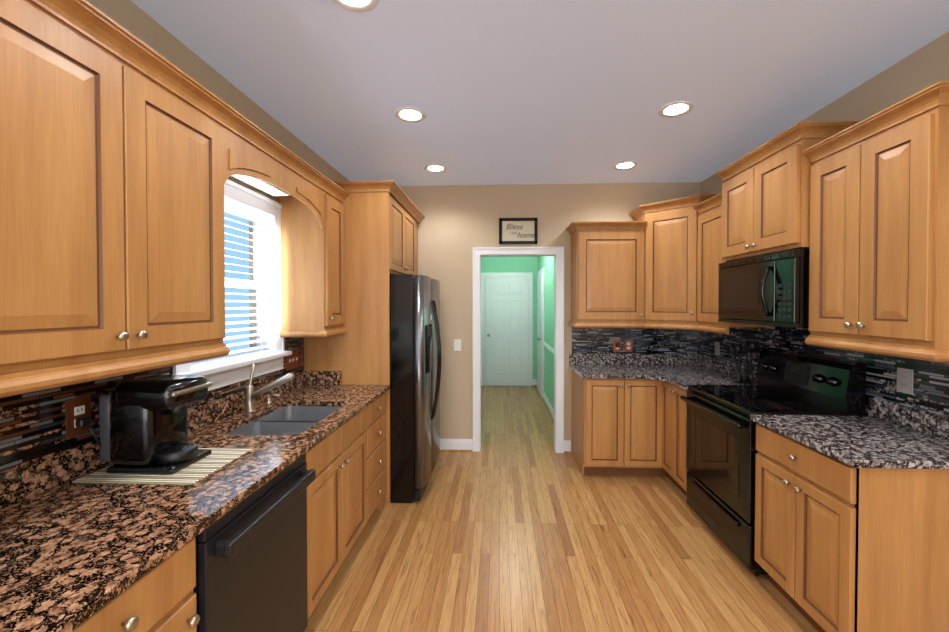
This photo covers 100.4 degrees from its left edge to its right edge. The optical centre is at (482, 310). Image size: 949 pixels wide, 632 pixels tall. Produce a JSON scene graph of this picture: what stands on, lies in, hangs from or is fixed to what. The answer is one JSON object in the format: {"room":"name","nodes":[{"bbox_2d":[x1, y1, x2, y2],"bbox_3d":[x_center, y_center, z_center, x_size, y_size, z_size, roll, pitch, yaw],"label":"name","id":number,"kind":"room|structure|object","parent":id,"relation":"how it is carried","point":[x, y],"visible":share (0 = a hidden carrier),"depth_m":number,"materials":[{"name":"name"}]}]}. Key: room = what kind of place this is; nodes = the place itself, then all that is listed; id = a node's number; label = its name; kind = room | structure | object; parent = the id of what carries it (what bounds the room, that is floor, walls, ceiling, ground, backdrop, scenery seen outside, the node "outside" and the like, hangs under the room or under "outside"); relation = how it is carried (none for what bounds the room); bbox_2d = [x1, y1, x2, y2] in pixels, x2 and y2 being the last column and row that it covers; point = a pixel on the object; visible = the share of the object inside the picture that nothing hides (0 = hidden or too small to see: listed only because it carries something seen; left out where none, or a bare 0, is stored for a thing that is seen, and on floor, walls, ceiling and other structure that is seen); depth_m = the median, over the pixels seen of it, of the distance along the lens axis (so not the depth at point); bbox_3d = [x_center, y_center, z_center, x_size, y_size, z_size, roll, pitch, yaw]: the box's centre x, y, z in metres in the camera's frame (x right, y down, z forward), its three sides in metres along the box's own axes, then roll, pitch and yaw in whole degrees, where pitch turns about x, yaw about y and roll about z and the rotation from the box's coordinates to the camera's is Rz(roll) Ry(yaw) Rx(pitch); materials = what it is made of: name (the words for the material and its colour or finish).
{"room":"kitchen","nodes":[
{"label":"kitchen","id":0,"kind":"room"},
{"bbox_2d":[87,0,348,421],"bbox_3d":[-1.535,0.132,0.845,0.160,2.743,6.580,0,1,2],"label":"wall","id":1,"kind":"structure","parent":0,"point":[130,16],"depth_m":2.08,"materials":[{"name":"beige paint"}]},
{"bbox_2d":[0,0,231,383],"bbox_3d":[-1.272,-0.348,1.232,0.329,0.994,0.910,0,1,2],"label":"upper cabinet","id":2,"kind":"object","parent":1,"relation":"attached to","point":[125,154],"depth_m":1.15,"materials":[{"name":"brown wood"}]},
{"bbox_2d":[0,337,303,471],"bbox_3d":[-1.433,0.315,1.222,0.008,0.330,3.538,0,1,2],"label":"backsplash","id":3,"kind":"structure","parent":1,"relation":"attached to","point":[32,426],"depth_m":1.31,"materials":[{"name":"tile"}]},
{"bbox_2d":[65,395,90,438],"bbox_3d":[-1.418,0.372,1.388,0.007,0.135,0.080,0,1,2],"label":"electrical outlet","id":4,"kind":"object","parent":3,"relation":"attached to","point":[78,407],"visible":0.83,"depth_m":1.38,"materials":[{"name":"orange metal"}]},
{"bbox_2d":[286,350,298,370],"bbox_3d":[-1.354,0.356,2.822,0.012,0.120,0.165,0,1,2],"label":"light switch","id":5,"kind":"object","parent":3,"relation":"attached to","point":[292,361],"visible":0.98,"depth_m":2.81,"materials":[{"name":"orange metal"}]},
{"bbox_2d":[301,350,302,365],"bbox_3d":[-1.352,0.354,2.952,0.004,0.120,0.030,0,1,2],"label":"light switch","id":6,"kind":"object","parent":3,"relation":"attached to","point":[301,357],"visible":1,"depth_m":2.95,"materials":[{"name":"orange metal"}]},
{"bbox_2d":[173,179,291,390],"bbox_3d":[-1.414,-0.151,2.237,0.162,1.110,0.970,0,1,2],"label":"window","id":7,"kind":"structure","parent":1,"relation":"in","point":[267,353],"depth_m":2.46,"materials":[{"name":"white"}]},
{"bbox_2d":[276,176,347,331],"bbox_3d":[-1.204,-0.371,2.815,0.329,0.994,0.320,0,1,2],"label":"upper cabinet","id":8,"kind":"object","parent":1,"relation":"attached to","point":[312,216],"depth_m":2.66,"materials":[{"name":"brown wood"}]},
{"bbox_2d":[232,175,289,195],"bbox_3d":[-1.299,-0.749,2.233,0.110,0.051,0.600,0,1,2],"label":"under-cabinet light","id":9,"kind":"object","parent":8,"relation":"attached to","point":[265,187],"visible":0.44,"depth_m":2.31,"materials":[{"name":"white plastic"}]},
{"bbox_2d":[481,257,537,378],"bbox_3d":[0.485,0.040,7.434,1.050,2.743,0.120,0,1,2],"label":"wall","id":10,"kind":"structure","parent":0,"point":[534,265],"depth_m":7.36,"materials":[{"name":"green paint"}]},
{"bbox_2d":[481,272,532,385],"bbox_3d":[0.440,0.355,7.329,0.960,2.115,0.099,0,1,2],"label":"hall door","id":11,"kind":"structure","parent":10,"relation":"in","point":[507,350],"depth_m":7.34,"materials":[{"name":"white wood"}]},
{"bbox_2d":[131,0,948,185],"bbox_3d":[0.365,-1.291,2.405,4.100,0.060,10.500,0,1,2],"label":"ceiling","id":12,"kind":"structure","parent":0,"point":[507,92],"depth_m":2.09,"materials":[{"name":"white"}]},
{"bbox_2d":[333,0,378,11],"bbox_3d":[-0.513,-1.246,1.552,0.202,0.006,0.202,0,1,2],"label":"recessed light","id":13,"kind":"object","parent":12,"relation":"in","point":[359,5],"visible":1,"depth_m":1.61,"materials":[{"name":"white glass"}]},
{"bbox_2d":[394,107,425,122],"bbox_3d":[-0.470,-1.260,2.551,0.202,0.006,0.202,0,1,2],"label":"recessed light","id":14,"kind":"object","parent":12,"relation":"in","point":[410,114],"visible":1,"depth_m":2.54,"materials":[{"name":"white glass"}]},
{"bbox_2d":[424,164,446,171],"bbox_3d":[-0.427,-1.274,3.550,0.202,0.006,0.202,0,1,2],"label":"recessed light","id":15,"kind":"object","parent":12,"relation":"in","point":[435,168],"visible":0.98,"depth_m":3.55,"materials":[{"name":"white glass"}]},
{"bbox_2d":[613,161,637,169],"bbox_3d":[1.252,-1.272,3.478,0.202,0.006,0.202,0,1,2],"label":"recessed light","id":16,"kind":"object","parent":12,"relation":"in","point":[625,165],"visible":1,"depth_m":3.48,"materials":[{"name":"white"}]},
{"bbox_2d":[658,101,693,116],"bbox_3d":[1.209,-1.258,2.479,0.202,0.006,0.202,0,1,2],"label":"recessed light","id":17,"kind":"object","parent":12,"relation":"in","point":[674,109],"visible":1,"depth_m":2.47,"materials":[{"name":"white glass"}]},
{"bbox_2d":[538,256,553,409],"bbox_3d":[1.020,0.063,5.810,0.120,2.743,3.319,0,1,2],"label":"wall","id":18,"kind":"structure","parent":0,"point":[547,262],"depth_m":5.79,"materials":[{"name":"green paint"}]},
{"bbox_2d":[537,267,544,397],"bbox_3d":[0.952,0.363,6.802,0.099,2.115,0.950,0,1,2],"label":"door","id":19,"kind":"structure","parent":18,"relation":"in","point":[540,326],"depth_m":6.59,"materials":[{"name":"white wood"}]},
{"bbox_2d":[543,341,553,353],"bbox_3d":[0.926,0.542,5.258,0.019,0.060,2.140,0,1,2],"label":"trim","id":20,"kind":"structure","parent":18,"relation":"attached to","point":[548,347],"depth_m":5.55,"materials":[{"name":"white wood"}]},
{"bbox_2d":[543,392,553,422],"bbox_3d":[0.923,1.379,5.261,0.025,0.125,2.121,0,1,2],"label":"baseboard","id":21,"kind":"structure","parent":18,"relation":"attached to","point":[548,406],"depth_m":5.60,"materials":[{"name":"white wood"}]},
{"bbox_2d":[399,182,700,440],"bbox_3d":[0.357,0.086,4.116,3.660,2.743,0.120,0,1,2],"label":"wall","id":22,"kind":"structure","parent":0,"point":[457,224],"depth_m":4.06,"materials":[{"name":"beige paint"}]},
{"bbox_2d":[440,439,472,451],"bbox_3d":[-0.712,1.396,4.107,1.207,0.125,0.026,0,1,2],"label":"baseboard","id":23,"kind":"structure","parent":22,"relation":"attached to","point":[456,445],"depth_m":4.09,"materials":[{"name":"white wood"}]},
{"bbox_2d":[454,339,460,350],"bbox_3d":[-0.265,0.358,4.080,0.075,0.120,0.012,0,1,2],"label":"light switch","id":24,"kind":"object","parent":22,"relation":"attached to","point":[457,344],"visible":1,"depth_m":4.08,"materials":[{"name":"white plastic"}]},
{"bbox_2d":[473,247,563,452],"bbox_3d":[0.361,0.406,4.123,0.930,2.104,0.170,0,1,2],"label":"door frame","id":25,"kind":"structure","parent":22,"relation":"attached to","point":[557,253],"depth_m":4.05,"materials":[{"name":"white wood"}]},
{"bbox_2d":[499,218,537,243],"bbox_3d":[0.359,-0.809,4.032,0.390,0.265,0.021,0,1,2],"label":"picture frame","id":26,"kind":"object","parent":22,"relation":"attached to","point":[518,230],"visible":1,"depth_m":4.03,"materials":[{"name":"black"}]},
{"bbox_2d":[570,221,645,324],"bbox_3d":[1.202,-0.355,3.848,0.630,0.934,0.328,0,1,2],"label":"upper cabinet","id":27,"kind":"object","parent":22,"relation":"attached to","point":[608,258],"depth_m":3.69,"materials":[{"name":"brown wood"}]},
{"bbox_2d":[572,327,699,353],"bbox_3d":[1.534,0.276,4.003,1.260,0.330,0.008,0,1,2],"label":"backsplash","id":28,"kind":"structure","parent":22,"relation":"attached to","point":[584,340],"depth_m":4.00,"materials":[{"name":"tile"}]},
{"bbox_2d":[613,340,620,351],"bbox_3d":[1.358,0.359,4.004,0.075,0.120,0.007,0,1,2],"label":"electrical outlet","id":29,"kind":"object","parent":28,"relation":"attached to","point":[616,349],"visible":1,"depth_m":4.00,"materials":[{"name":"orange metal"}]},
{"bbox_2d":[625,340,632,351],"bbox_3d":[1.473,0.359,3.999,0.075,0.120,0.007,0,1,2],"label":"electrical outlet","id":30,"kind":"object","parent":28,"relation":"attached to","point":[628,345],"visible":1,"depth_m":4.00,"materials":[{"name":"orange metal"}]},
{"bbox_2d":[632,194,713,324],"bbox_3d":[1.839,-0.427,3.664,0.659,1.084,0.638,0,1,2],"label":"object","id":31,"kind":"object","parent":22,"relation":"attached to","point":[690,200],"depth_m":3.47,"materials":[{"name":"brown wood"}]},
{"bbox_2d":[304,386,817,631],"bbox_3d":[0.365,1.512,2.444,4.100,0.060,10.500,0,1,2],"label":"floor","id":32,"kind":"structure","parent":0,"point":[517,523],"depth_m":2.37,"materials":[{"name":"brown wood"}]},
{"bbox_2d":[71,538,199,631],"bbox_3d":[-1.132,1.060,0.910,0.638,0.884,0.460,0,1,2],"label":"base cabinet","id":33,"kind":"object","parent":32,"relation":"on","point":[164,599],"depth_m":0.99,"materials":[{"name":"brown wood"}]},
{"bbox_2d":[193,453,315,631],"bbox_3d":[-1.045,1.054,1.437,0.648,0.884,0.594,0,1,2],"label":"dishwasher","id":34,"kind":"object","parent":32,"relation":"on","point":[251,562],"visible":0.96,"depth_m":1.37,"materials":[{"name":"black painted metal"},{"name":"plastic"}]},
{"bbox_2d":[305,449,310,618],"bbox_3d":[-1.109,1.053,1.440,0.638,0.884,0.636,0,1,2],"label":"base cabinet","id":35,"kind":"object","parent":32,"relation":"on","point":[308,454],"depth_m":1.77,"materials":[{"name":"brown wood"}]},
{"bbox_2d":[311,392,385,613],"bbox_3d":[-1.069,1.040,2.362,0.638,0.884,1.244,0,1,2],"label":"base cabinet","id":36,"kind":"object","parent":32,"relation":"on","point":[346,487],"depth_m":2.16,"materials":[{"name":"brown wood"}]},
{"bbox_2d":[0,384,389,631],"bbox_3d":[-1.105,0.599,1.212,0.664,0.030,3.538,0,1,2],"label":"countertop","id":37,"kind":"structure","parent":36,"relation":"on","point":[73,555],"depth_m":1.11,"materials":[{"name":"stone"}]},
{"bbox_2d":[72,448,251,484],"bbox_3d":[-1.172,0.577,1.486,0.420,0.004,0.320,0,1,2],"label":"placemat","id":38,"kind":"object","parent":37,"relation":"on","point":[212,462],"visible":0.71,"depth_m":1.39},
{"bbox_2d":[95,375,211,473],"bbox_3d":[-1.227,0.414,1.483,0.304,0.322,0.199,0,1,2],"label":"coffee maker","id":39,"kind":"object","parent":38,"relation":"on","point":[143,425],"visible":1,"depth_m":1.40,"materials":[{"name":"black plastic"}]},
{"bbox_2d":[75,417,100,447],"bbox_3d":[-1.388,0.466,1.428,0.054,0.177,0.113,0,1,2],"label":"cord","id":40,"kind":"object","parent":39,"relation":"attached to","point":[82,422],"visible":0.67,"depth_m":1.39,"materials":[{"name":"black plastic"}]},
{"bbox_2d":[0,371,341,507],"bbox_3d":[-1.288,0.532,1.219,0.298,0.102,3.538,0,1,2],"label":"granite backsplash","id":41,"kind":"structure","parent":37,"relation":"on","point":[21,482],"depth_m":1.39,"materials":[{"name":"stone"}]},
{"bbox_2d":[244,363,294,412],"bbox_3d":[-1.201,0.434,2.309,0.271,0.268,0.247,0,1,2],"label":"faucet","id":42,"kind":"object","parent":37,"relation":"on","point":[250,394],"visible":0.98,"depth_m":2.22,"materials":[{"name":"silver metal"}]},
{"bbox_2d":[224,406,341,435],"bbox_3d":[-1.044,0.700,2.143,0.434,0.195,0.664,0,1,2],"label":"sink","id":43,"kind":"object","parent":37,"relation":"in","point":[288,420],"visible":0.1,"depth_m":2.14,"materials":[{"name":"silver metal"}]},
{"bbox_2d":[304,180,424,505],"bbox_3d":[-0.982,0.254,3.517,0.714,2.424,1.194,0,1,2],"label":"surround","id":44,"kind":"object","parent":32,"relation":"on","point":[382,219],"visible":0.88,"depth_m":2.97,"materials":[{"name":"brown wood"}]},
{"bbox_2d":[390,274,440,502],"bbox_3d":[-0.836,0.595,3.459,0.954,1.745,0.900,0,1,2],"label":"fridge","id":45,"kind":"object","parent":32,"relation":"on","point":[415,358],"visible":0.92,"depth_m":3.00,"materials":[{"name":"black"}]},
{"bbox_2d":[571,370,670,476],"bbox_3d":[1.241,1.021,3.720,0.700,0.884,0.618,0,1,2],"label":"base cabinet","id":46,"kind":"object","parent":32,"relation":"on","point":[620,426],"depth_m":3.42,"materials":[{"name":"brown wood"}]},
{"bbox_2d":[667,384,674,481],"bbox_3d":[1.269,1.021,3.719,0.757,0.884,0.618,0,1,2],"label":"base cabinet","id":47,"kind":"object","parent":32,"relation":"on","point":[670,461],"depth_m":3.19,"materials":[{"name":"brown wood"}]},
{"bbox_2d":[569,364,756,389],"bbox_3d":[1.507,0.567,3.466,1.304,0.030,1.090,0,1,2],"label":"countertop","id":48,"kind":"structure","parent":47,"relation":"on","point":[679,375],"depth_m":3.46,"materials":[{"name":"stone"}]},
{"bbox_2d":[569,354,697,364],"bbox_3d":[1.530,0.493,3.999,1.304,0.103,0.023,0,1,2],"label":"backsplash","id":49,"kind":"structure","parent":48,"relation":"on","point":[685,359],"depth_m":3.99,"materials":[{"name":"stone"}]},
{"bbox_2d":[698,354,756,381],"bbox_3d":[2.148,0.501,3.424,0.020,0.103,1.062,0,1,2],"label":"backsplash","id":50,"kind":"structure","parent":48,"relation":"on","point":[728,367],"depth_m":3.53,"materials":[{"name":"stone"}]},
{"bbox_2d":[730,340,755,383],"bbox_3d":[1.985,0.391,3.017,0.153,0.334,0.211,0,1,2],"label":"utensil crock","id":51,"kind":"object","parent":48,"relation":"on","point":[748,347],"visible":1,"depth_m":3.01,"materials":[{"name":"black metal"}]},
{"bbox_2d":[680,349,865,575],"bbox_3d":[1.759,0.885,2.536,0.662,1.190,0.748,0,1,2],"label":"stove","id":52,"kind":"object","parent":32,"relation":"on","point":[721,451],"visible":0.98,"depth_m":2.41,"materials":[{"name":"black metal"}]},
{"bbox_2d":[755,424,948,631],"bbox_3d":[1.780,1.047,1.852,0.618,0.884,0.611,0,1,2],"label":"base cabinet","id":53,"kind":"object","parent":32,"relation":"on","point":[840,546],"depth_m":1.57,"materials":[{"name":"brown wood"}]},
{"bbox_2d":[750,415,948,469],"bbox_3d":[1.768,0.590,1.832,0.642,0.030,0.642,0,1,2],"label":"countertop","id":54,"kind":"structure","parent":53,"relation":"on","point":[862,442],"depth_m":1.75,"materials":[{"name":"stone"}]},
{"bbox_2d":[868,397,948,439],"bbox_3d":[2.079,0.523,1.817,0.020,0.103,0.642,0,1,2],"label":"backsplash","id":55,"kind":"structure","parent":54,"relation":"on","point":[929,422],"depth_m":1.92,"materials":[{"name":"stone"}]},
{"bbox_2d":[701,31,948,193],"bbox_3d":[2.124,0.134,0.748,0.160,2.743,6.700,0,1,2],"label":"wall","id":56,"kind":"structure","parent":0,"point":[924,67],"depth_m":2.04,"materials":[{"name":"beige paint"}]},
{"bbox_2d":[642,205,697,324],"bbox_3d":[1.662,-0.394,3.512,0.325,0.971,0.325,0,1,2],"label":"upper cabinet","id":57,"kind":"object","parent":56,"relation":"attached to","point":[669,228],"depth_m":3.50,"materials":[{"name":"brown wood"}]},
{"bbox_2d":[694,194,773,328],"bbox_3d":[1.970,-0.375,3.113,0.349,0.994,0.451,0,1,2],"label":"upper cabinet","id":58,"kind":"object","parent":56,"relation":"attached to","point":[706,271],"depth_m":3.17,"materials":[{"name":"brown wood"}]},
{"bbox_2d":[718,121,853,262],"bbox_3d":[1.920,-0.674,2.507,0.399,0.649,0.750,0,1,2],"label":"upper cabinet","id":59,"kind":"object","parent":56,"relation":"attached to","point":[762,198],"depth_m":2.37,"materials":[{"name":"brown wood"}]},
{"bbox_2d":[718,249,809,327],"bbox_3d":[1.883,-0.125,2.516,0.472,0.430,0.748,0,1,2],"label":"microwave","id":60,"kind":"object","parent":59,"relation":"attached to","point":[771,289],"visible":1,"depth_m":2.33,"materials":[{"name":"black metal"}]},
{"bbox_2d":[700,326,948,415],"bbox_3d":[2.125,0.333,2.752,0.008,0.489,2.459,0,1,2],"label":"backsplash","id":61,"kind":"structure","parent":56,"relation":"attached to","point":[930,386],"depth_m":2.15,"materials":[{"name":"tile"}]},
{"bbox_2d":[715,342,719,355],"bbox_3d":[2.155,0.354,3.642,0.007,0.120,0.075,0,1,2],"label":"electrical outlet","id":62,"kind":"object","parent":61,"relation":"attached to","point":[717,348],"visible":1,"depth_m":3.63,"materials":[{"name":"grey plastic"}]},
{"bbox_2d":[897,367,912,394],"bbox_3d":[2.083,0.348,1.954,0.007,0.120,0.075,0,1,2],"label":"electrical outlet","id":63,"kind":"object","parent":61,"relation":"attached to","point":[904,380],"visible":1,"depth_m":1.95,"materials":[{"name":"grey plastic"}]},
{"bbox_2d":[806,81,948,352],"bbox_3d":[1.915,-0.357,1.824,0.349,0.994,0.615,0,1,2],"label":"upper cabinet","id":64,"kind":"object","parent":56,"relation":"attached to","point":[859,210],"depth_m":1.71,"materials":[{"name":"brown wood"}]},
{"label":"outside","id":65,"kind":"structure","parent":0,"visible":0},
{"bbox_2d":[223,213,249,350],"bbox_3d":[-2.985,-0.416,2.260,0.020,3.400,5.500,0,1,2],"label":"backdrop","id":66,"kind":"structure","parent":65,"point":[236,261],"depth_m":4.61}
]}

